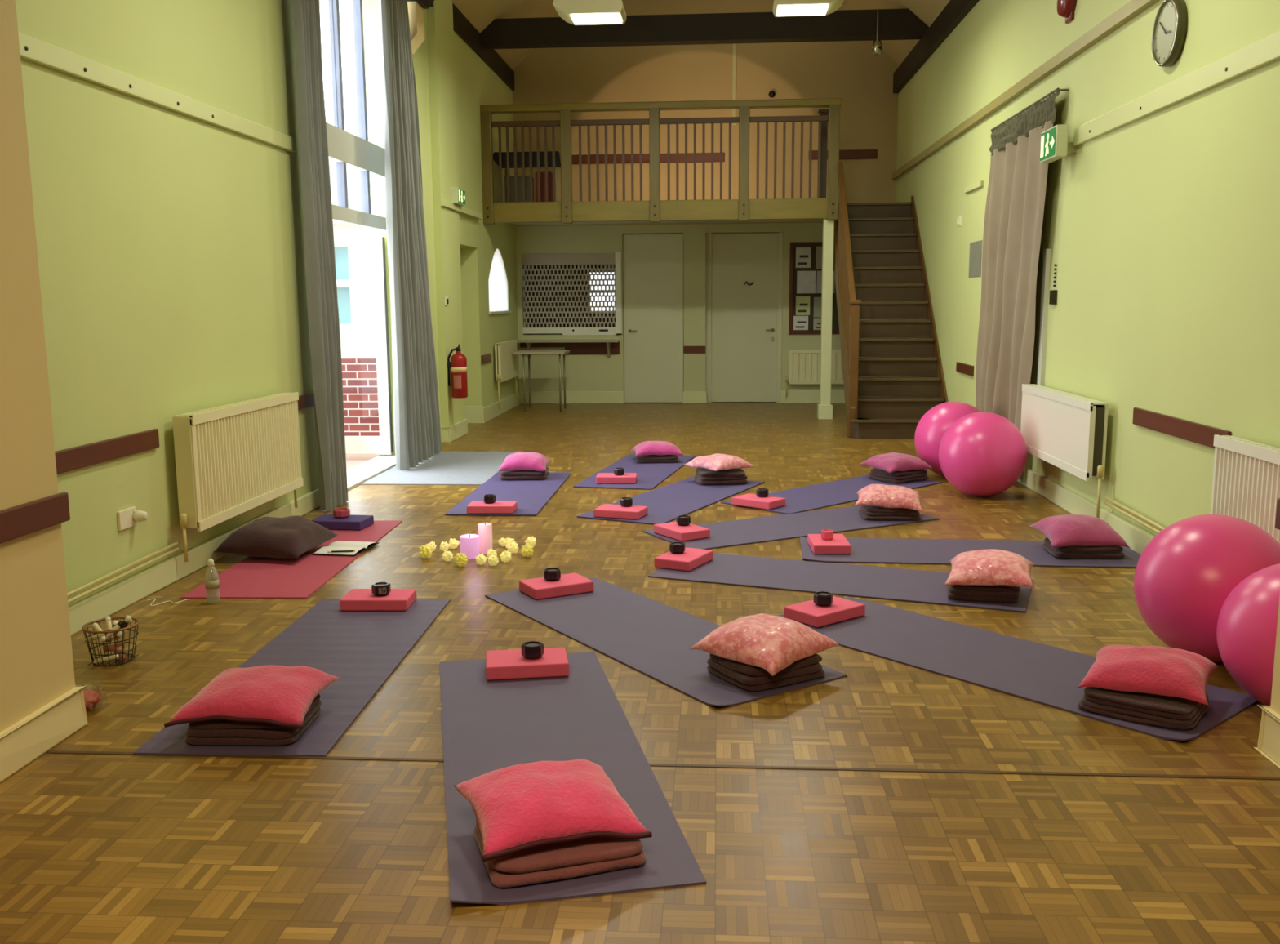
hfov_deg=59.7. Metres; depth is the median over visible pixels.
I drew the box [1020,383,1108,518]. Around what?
radiator
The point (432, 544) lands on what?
light
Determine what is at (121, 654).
tube
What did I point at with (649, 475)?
yoga mat
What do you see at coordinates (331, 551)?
pen
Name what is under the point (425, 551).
light
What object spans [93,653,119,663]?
tube
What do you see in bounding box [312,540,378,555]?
notebook
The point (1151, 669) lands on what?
cushion
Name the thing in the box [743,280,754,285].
door sign
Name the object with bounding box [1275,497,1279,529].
trim
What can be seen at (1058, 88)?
rail
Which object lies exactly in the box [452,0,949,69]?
ceiling
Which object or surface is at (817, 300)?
notice sheet
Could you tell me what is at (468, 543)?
pillar candle
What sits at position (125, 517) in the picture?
socket
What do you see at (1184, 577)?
exercise ball
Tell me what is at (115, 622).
tube
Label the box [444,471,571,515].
yoga mat
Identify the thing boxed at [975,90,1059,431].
curtain
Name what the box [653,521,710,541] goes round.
block
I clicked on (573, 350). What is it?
trim
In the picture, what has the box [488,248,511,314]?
window
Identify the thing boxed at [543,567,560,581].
candle holder
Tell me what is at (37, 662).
wall
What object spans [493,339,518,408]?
radiator
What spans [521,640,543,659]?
candle holder
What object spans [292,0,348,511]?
curtain
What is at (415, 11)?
trim
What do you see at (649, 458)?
folded blanket
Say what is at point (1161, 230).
wall
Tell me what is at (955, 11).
beam
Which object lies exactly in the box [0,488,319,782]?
baseboard
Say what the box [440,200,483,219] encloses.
trim
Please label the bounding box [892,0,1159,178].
trim
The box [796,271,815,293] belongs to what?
notice sheet
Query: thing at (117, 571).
pipe
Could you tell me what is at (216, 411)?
grille
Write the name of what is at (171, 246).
wall
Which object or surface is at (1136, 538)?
baseboard
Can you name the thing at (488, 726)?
yoga mat
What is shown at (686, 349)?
trim
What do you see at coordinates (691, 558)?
block
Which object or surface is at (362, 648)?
yoga mat
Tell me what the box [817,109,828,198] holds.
newel post
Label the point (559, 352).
folding table
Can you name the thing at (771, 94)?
air vent
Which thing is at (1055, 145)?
exit sign
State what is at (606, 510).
block
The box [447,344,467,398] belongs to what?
fire extinguisher
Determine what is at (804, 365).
radiator
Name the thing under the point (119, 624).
tube
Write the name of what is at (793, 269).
notice board
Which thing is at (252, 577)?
yoga mat
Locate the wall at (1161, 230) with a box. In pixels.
[892,0,1279,535]
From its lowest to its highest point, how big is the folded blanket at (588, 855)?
0.058 m
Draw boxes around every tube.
[83,628,111,643]
[92,622,110,639]
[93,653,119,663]
[100,635,112,642]
[102,619,124,642]
[102,644,124,652]
[103,640,125,652]
[105,615,114,639]
[111,620,119,627]
[113,651,126,661]
[115,631,122,639]
[116,614,131,632]
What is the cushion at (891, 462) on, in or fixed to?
on the folded blanket at (895, 477)
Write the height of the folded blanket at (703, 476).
0.094 m
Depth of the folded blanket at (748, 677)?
4.08 m
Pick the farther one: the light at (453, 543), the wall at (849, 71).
the wall at (849, 71)
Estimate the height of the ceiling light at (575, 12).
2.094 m
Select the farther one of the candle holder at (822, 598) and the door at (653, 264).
the door at (653, 264)
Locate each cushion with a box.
[164,664,340,728]
[213,515,338,558]
[452,758,652,861]
[497,451,551,471]
[631,440,683,456]
[684,453,755,471]
[689,613,840,675]
[854,484,924,511]
[860,452,933,472]
[944,548,1035,587]
[1030,514,1129,547]
[1075,644,1218,705]
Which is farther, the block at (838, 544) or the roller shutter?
the roller shutter
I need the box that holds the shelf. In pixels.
[517,339,619,357]
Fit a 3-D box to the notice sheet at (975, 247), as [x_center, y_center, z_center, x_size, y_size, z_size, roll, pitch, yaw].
[3.069,-1.946,10.197,0.006,0.320,0.480,0,9,4]
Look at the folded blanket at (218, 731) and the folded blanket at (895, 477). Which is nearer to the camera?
the folded blanket at (218, 731)
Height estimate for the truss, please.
2.656 m
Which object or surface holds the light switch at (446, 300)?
attached to the wall at (460, 81)
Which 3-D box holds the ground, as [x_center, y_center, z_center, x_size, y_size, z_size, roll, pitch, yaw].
[-7.829,-0.076,10.674,10.910,0.130,16.000,0,9,4]
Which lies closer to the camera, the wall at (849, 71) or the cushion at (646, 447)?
the cushion at (646, 447)
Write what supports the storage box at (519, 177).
on the floor at (788, 220)
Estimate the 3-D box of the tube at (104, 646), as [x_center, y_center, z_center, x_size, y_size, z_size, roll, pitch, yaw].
[-2.088,0.702,4.421,0.092,0.028,0.019,2,9,18]
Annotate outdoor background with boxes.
[328,159,379,435]
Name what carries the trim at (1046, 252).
attached to the wall at (1161, 230)
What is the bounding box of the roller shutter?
[520,251,622,335]
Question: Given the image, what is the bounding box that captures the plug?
[133,510,147,521]
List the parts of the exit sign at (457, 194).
green panel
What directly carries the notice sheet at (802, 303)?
attached to the notice board
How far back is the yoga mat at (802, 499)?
8.12 m
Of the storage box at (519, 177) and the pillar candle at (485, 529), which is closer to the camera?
the pillar candle at (485, 529)
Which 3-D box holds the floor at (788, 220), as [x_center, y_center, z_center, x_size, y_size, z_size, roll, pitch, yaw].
[0.778,-3.255,13.988,5.105,0.110,2.080,0,9,4]
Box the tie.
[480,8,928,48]
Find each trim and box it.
[0,492,70,543]
[17,31,295,151]
[45,750,1279,779]
[54,428,159,474]
[297,392,314,410]
[346,454,395,489]
[407,1,424,53]
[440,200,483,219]
[480,353,491,364]
[564,346,619,354]
[572,152,724,164]
[683,346,705,353]
[732,43,735,125]
[808,149,877,159]
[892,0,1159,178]
[955,361,973,376]
[964,180,983,193]
[1036,248,1050,386]
[1073,30,1279,146]
[1132,407,1231,448]
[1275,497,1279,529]
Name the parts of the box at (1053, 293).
chain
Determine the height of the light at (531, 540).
0.067 m
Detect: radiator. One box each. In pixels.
[172,391,303,561]
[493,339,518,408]
[785,349,865,396]
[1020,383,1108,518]
[1210,434,1279,543]
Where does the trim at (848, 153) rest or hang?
attached to the wall at (849, 71)
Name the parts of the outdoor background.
pane, pane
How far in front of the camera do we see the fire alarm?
7.39 m
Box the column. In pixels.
[817,218,834,419]
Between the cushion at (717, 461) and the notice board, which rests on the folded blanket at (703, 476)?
the cushion at (717, 461)
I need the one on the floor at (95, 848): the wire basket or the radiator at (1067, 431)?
the wire basket
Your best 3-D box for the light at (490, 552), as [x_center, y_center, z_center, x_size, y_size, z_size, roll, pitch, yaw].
[-0.815,0.454,6.142,0.059,0.063,0.060,-1,9,-5]
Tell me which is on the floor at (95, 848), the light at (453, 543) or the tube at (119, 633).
the light at (453, 543)
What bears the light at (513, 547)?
on the floor at (95, 848)
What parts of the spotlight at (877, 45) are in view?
lamp shade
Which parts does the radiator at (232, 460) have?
panel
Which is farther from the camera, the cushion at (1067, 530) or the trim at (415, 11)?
the trim at (415, 11)
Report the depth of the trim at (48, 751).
3.37 m
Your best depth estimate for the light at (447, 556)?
6.09 m
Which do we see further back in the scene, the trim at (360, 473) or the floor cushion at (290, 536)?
the trim at (360, 473)
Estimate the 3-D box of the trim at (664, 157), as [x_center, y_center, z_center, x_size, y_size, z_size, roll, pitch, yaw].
[0.077,-4.200,14.935,2.110,0.120,0.022,0,9,4]
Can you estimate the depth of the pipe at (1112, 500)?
6.16 m
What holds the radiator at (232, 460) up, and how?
attached to the wall at (171, 246)
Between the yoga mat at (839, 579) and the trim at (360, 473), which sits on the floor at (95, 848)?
the yoga mat at (839, 579)
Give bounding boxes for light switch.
[444,296,448,305]
[956,215,961,226]
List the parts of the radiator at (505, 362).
panel, panel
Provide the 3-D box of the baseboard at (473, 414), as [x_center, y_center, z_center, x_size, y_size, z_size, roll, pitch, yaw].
[-1.947,-0.722,13.413,0.366,0.206,4.356,0,9,4]
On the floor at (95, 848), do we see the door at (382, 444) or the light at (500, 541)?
the light at (500, 541)
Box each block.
[311,514,373,529]
[339,588,416,610]
[466,500,517,513]
[485,646,568,679]
[519,572,594,599]
[593,503,648,519]
[595,472,636,483]
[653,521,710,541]
[654,546,713,571]
[732,493,785,509]
[783,595,865,627]
[807,533,851,554]
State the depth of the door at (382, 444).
10.04 m
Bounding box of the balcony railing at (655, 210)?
[480,97,841,224]
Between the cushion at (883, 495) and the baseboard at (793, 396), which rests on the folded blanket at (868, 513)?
the cushion at (883, 495)
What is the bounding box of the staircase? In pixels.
[833,162,948,439]
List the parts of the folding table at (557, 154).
leg, leg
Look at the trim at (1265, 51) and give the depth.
5.52 m
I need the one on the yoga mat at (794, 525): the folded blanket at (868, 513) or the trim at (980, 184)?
the folded blanket at (868, 513)
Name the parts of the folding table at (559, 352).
leg, leg, leg, leg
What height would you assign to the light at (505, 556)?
0.072 m
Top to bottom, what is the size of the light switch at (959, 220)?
0.100 m
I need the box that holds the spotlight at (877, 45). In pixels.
[871,8,881,56]
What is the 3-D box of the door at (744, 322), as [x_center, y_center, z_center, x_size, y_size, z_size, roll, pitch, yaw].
[1.422,-2.103,15.286,1.040,2.310,0.103,0,9,4]
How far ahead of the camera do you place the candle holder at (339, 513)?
7.02 m
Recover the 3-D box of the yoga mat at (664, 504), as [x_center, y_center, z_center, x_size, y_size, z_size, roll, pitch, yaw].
[0.277,0.185,7.997,0.615,0.007,1.840,4,10,27]
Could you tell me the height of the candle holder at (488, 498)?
0.052 m
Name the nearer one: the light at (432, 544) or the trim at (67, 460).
the trim at (67, 460)
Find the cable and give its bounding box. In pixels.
[146,598,190,606]
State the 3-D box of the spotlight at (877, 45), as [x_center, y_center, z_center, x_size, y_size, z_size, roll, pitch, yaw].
[2.663,-4.938,12.502,0.110,0.500,0.110,0,9,4]
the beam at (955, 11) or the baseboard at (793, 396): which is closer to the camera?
the beam at (955, 11)
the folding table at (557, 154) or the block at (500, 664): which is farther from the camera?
the folding table at (557, 154)
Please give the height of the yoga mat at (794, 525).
0.007 m
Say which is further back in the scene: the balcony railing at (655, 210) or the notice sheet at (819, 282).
the notice sheet at (819, 282)
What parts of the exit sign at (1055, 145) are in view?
green panel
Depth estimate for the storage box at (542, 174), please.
13.47 m
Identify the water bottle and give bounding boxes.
[204,558,219,589]
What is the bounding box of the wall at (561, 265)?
[525,264,615,333]
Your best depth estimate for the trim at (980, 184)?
10.14 m
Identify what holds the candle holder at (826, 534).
on the block at (838, 544)
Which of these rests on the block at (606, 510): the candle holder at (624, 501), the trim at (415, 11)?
the candle holder at (624, 501)
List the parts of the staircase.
handrail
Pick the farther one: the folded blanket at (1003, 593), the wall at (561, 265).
the wall at (561, 265)
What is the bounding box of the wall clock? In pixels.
[1151,0,1187,66]
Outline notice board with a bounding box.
[788,241,839,334]
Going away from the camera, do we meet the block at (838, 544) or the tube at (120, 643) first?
the tube at (120, 643)
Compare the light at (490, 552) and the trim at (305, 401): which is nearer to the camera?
the light at (490, 552)
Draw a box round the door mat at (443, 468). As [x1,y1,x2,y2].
[361,451,524,484]
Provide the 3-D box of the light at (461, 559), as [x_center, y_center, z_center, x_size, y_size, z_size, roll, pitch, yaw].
[-0.964,0.472,5.991,0.068,0.076,0.065,6,11,34]
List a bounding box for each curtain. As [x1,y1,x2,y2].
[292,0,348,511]
[380,0,441,470]
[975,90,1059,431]
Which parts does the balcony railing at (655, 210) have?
post, post, post, rail, rail, post, post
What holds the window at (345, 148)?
in the wall at (171, 246)
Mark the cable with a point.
(151, 605)
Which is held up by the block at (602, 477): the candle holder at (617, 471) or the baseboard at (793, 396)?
the candle holder at (617, 471)
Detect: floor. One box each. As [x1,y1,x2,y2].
[0,402,1279,943]
[511,218,822,225]
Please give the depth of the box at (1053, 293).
7.75 m
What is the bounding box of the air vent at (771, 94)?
[768,90,775,97]
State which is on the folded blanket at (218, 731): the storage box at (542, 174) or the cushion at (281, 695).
the cushion at (281, 695)
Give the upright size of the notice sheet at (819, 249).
0.300 m
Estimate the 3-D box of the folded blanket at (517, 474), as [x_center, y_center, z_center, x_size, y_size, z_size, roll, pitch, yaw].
[-0.925,0.008,8.949,0.372,0.064,0.334,0,9,2]
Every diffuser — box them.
[570,13,622,24]
[777,4,828,16]
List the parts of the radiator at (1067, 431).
panel, panel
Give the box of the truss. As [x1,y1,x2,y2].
[407,0,434,8]
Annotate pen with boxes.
[327,550,355,552]
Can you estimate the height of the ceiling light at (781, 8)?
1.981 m
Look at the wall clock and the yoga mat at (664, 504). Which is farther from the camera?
the yoga mat at (664, 504)
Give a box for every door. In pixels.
[333,235,393,454]
[622,233,683,402]
[705,231,782,402]
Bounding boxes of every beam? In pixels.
[430,2,514,90]
[893,0,979,93]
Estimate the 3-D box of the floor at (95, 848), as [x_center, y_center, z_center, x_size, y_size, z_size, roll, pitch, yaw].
[0.434,0.508,6.326,10.000,0.120,18.980,0,9,4]
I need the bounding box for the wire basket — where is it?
[81,616,139,666]
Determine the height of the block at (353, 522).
0.055 m
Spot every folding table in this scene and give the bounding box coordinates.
[493,151,561,202]
[512,349,569,411]
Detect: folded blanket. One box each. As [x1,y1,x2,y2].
[184,693,321,745]
[474,818,646,888]
[499,466,548,479]
[635,454,678,462]
[693,467,747,484]
[706,653,825,691]
[858,505,920,519]
[868,467,928,483]
[945,573,1020,602]
[1043,537,1124,558]
[1077,686,1210,729]
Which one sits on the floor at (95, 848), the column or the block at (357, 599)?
the column
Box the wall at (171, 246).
[15,0,440,605]
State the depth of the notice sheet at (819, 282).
15.02 m
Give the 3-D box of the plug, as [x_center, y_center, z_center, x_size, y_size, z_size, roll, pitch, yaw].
[-2.386,0.210,5.330,0.055,0.056,0.055,0,9,4]
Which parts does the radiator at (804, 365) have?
panel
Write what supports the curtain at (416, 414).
hanging from the ceiling
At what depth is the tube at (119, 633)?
4.37 m
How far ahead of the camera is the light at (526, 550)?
6.17 m
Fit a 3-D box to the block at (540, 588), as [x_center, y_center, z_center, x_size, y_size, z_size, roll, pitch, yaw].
[-0.407,0.555,5.432,0.310,0.052,0.206,-5,10,-29]
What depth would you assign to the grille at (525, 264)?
15.31 m
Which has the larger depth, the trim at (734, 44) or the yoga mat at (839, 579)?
the trim at (734, 44)
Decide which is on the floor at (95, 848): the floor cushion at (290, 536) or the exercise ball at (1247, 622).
the exercise ball at (1247, 622)
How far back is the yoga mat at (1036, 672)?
4.37 m
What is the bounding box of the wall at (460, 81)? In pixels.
[426,0,519,426]
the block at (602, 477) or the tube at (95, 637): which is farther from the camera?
the block at (602, 477)
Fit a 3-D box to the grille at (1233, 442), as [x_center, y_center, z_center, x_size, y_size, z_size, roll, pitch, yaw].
[2.595,-0.086,4.532,0.070,0.012,1.000,0,9,4]
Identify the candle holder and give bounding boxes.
[333,507,350,518]
[371,581,391,595]
[483,493,495,503]
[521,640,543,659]
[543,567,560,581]
[613,467,624,475]
[620,497,632,506]
[669,541,684,553]
[676,515,690,525]
[755,488,768,497]
[813,591,833,606]
[821,528,833,540]
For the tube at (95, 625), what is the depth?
4.43 m
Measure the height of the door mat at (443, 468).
0.008 m
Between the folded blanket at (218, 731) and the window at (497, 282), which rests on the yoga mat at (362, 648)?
the folded blanket at (218, 731)
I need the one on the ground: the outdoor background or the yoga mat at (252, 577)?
the outdoor background
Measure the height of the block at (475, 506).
0.052 m
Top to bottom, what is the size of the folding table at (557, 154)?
0.630 m
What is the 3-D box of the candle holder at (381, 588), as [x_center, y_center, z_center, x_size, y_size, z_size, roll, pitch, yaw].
[-1.205,0.546,5.185,0.080,0.052,0.085,0,9,4]
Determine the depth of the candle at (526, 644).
4.26 m
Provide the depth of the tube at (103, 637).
4.35 m
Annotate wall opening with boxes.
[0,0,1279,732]
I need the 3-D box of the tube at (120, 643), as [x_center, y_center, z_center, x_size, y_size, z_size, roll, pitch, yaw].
[-2.110,0.699,4.473,0.019,0.028,0.092,4,10,25]
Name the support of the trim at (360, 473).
attached to the wall at (171, 246)
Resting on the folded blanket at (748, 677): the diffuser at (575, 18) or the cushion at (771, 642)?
the cushion at (771, 642)
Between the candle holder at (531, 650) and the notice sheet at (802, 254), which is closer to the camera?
the candle holder at (531, 650)
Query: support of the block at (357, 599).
on the yoga mat at (362, 648)
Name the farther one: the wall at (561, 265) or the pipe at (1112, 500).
the wall at (561, 265)
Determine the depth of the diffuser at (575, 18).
9.67 m
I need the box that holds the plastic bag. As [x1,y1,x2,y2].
[83,689,100,710]
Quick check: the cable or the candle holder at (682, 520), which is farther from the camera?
the candle holder at (682, 520)
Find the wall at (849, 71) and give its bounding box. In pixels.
[512,0,898,403]
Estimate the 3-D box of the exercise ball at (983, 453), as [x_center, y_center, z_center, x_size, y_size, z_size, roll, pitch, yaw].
[2.450,-0.126,7.974,0.606,0.606,0.606,2,9,17]
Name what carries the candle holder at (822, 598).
on the block at (808, 612)
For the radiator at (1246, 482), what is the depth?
4.73 m
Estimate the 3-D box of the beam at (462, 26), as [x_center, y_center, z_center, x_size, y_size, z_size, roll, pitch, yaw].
[-2.124,-4.320,9.026,0.070,0.240,11.940,0,9,4]
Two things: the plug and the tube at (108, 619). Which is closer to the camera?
the tube at (108, 619)
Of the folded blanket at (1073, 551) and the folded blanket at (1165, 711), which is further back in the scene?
the folded blanket at (1073, 551)
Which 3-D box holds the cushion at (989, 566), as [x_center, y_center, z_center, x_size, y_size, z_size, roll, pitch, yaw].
[1.668,0.447,5.299,0.400,0.126,0.399,3,9,19]
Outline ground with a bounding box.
[345,453,380,470]
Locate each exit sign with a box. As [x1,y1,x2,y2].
[449,186,465,205]
[1040,124,1076,163]
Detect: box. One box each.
[504,175,533,202]
[535,172,553,201]
[1048,263,1057,304]
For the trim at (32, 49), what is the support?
attached to the wall at (171, 246)
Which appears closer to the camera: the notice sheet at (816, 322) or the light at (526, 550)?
the light at (526, 550)
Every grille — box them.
[173,392,290,417]
[522,263,615,327]
[1026,383,1108,404]
[1221,435,1279,451]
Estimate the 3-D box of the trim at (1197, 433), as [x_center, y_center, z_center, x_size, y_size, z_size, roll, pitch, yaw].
[2.743,-0.228,5.692,0.022,0.095,1.170,0,9,4]
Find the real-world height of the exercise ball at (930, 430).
0.600 m
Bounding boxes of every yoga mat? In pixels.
[133,598,450,755]
[180,520,402,598]
[439,651,706,905]
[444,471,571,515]
[484,577,847,706]
[573,453,695,488]
[577,476,764,524]
[642,505,939,549]
[648,552,1033,612]
[720,474,942,513]
[778,595,1258,740]
[800,537,1140,568]
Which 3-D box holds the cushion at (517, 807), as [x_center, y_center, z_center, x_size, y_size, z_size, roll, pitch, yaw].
[-0.239,0.846,2.902,0.432,0.122,0.397,-4,9,-20]
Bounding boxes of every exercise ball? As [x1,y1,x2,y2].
[914,401,981,475]
[938,411,1026,496]
[1133,514,1279,661]
[1216,563,1279,705]
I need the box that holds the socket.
[116,506,137,530]
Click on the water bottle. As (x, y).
(210, 583)
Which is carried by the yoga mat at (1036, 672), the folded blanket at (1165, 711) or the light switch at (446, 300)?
the folded blanket at (1165, 711)
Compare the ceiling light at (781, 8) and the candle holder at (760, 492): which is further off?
the ceiling light at (781, 8)
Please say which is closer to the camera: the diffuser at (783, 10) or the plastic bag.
the plastic bag
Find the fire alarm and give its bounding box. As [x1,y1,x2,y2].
[1057,0,1076,23]
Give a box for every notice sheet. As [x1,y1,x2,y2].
[793,315,808,329]
[795,247,810,267]
[795,296,809,315]
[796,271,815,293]
[813,297,821,316]
[813,318,821,329]
[815,246,822,269]
[816,270,835,293]
[968,240,982,277]
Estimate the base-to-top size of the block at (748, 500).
0.052 m
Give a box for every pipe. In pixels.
[66,541,180,604]
[1104,496,1164,533]
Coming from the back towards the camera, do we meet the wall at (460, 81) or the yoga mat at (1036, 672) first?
the wall at (460, 81)
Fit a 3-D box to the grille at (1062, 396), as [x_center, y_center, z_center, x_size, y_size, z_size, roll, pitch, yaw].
[2.775,-0.518,7.344,0.100,0.012,1.500,0,9,4]
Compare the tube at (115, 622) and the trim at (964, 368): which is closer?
the tube at (115, 622)
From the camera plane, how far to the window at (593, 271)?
16.99 m
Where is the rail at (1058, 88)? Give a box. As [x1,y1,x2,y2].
[990,87,1068,131]
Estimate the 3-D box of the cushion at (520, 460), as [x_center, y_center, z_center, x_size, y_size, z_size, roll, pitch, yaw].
[-0.926,-0.090,8.956,0.390,0.128,0.380,0,9,1]
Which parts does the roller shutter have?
guide rail, handle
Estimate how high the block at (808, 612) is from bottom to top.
0.052 m
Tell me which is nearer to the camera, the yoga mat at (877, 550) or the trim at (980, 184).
the yoga mat at (877, 550)
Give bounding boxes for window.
[326,0,391,318]
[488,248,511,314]
[586,269,615,313]
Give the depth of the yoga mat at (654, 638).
4.74 m
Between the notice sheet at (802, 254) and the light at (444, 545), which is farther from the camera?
the notice sheet at (802, 254)
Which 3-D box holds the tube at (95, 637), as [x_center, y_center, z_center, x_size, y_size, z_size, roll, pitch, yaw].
[-2.142,0.649,4.402,0.103,0.049,0.020,-3,9,-19]
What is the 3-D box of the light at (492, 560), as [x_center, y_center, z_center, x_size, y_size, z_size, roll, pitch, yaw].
[-0.789,0.476,5.999,0.062,0.066,0.055,4,10,25]
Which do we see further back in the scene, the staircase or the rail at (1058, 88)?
the staircase
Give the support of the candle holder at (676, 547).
on the block at (691, 558)
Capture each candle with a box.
[459,533,479,559]
[478,522,492,554]
[525,643,539,646]
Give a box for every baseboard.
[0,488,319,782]
[440,391,520,442]
[520,389,844,403]
[1017,466,1279,768]
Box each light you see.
[418,543,433,558]
[426,541,436,551]
[440,541,449,551]
[441,550,453,561]
[448,537,459,549]
[453,552,467,566]
[475,552,487,564]
[486,548,497,557]
[487,554,498,565]
[497,537,505,546]
[499,550,511,562]
[502,537,514,548]
[506,540,518,553]
[520,543,533,556]
[524,536,536,546]
[552,0,626,25]
[773,0,844,17]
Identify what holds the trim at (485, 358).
attached to the wall at (460, 81)
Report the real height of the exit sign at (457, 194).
0.160 m
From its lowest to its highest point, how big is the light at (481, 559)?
0.061 m
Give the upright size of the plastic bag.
0.104 m
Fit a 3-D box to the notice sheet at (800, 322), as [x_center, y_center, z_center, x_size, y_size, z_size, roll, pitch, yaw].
[2.182,-2.022,15.120,0.200,0.190,0.005,0,9,4]
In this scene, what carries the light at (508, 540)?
on the floor at (95, 848)

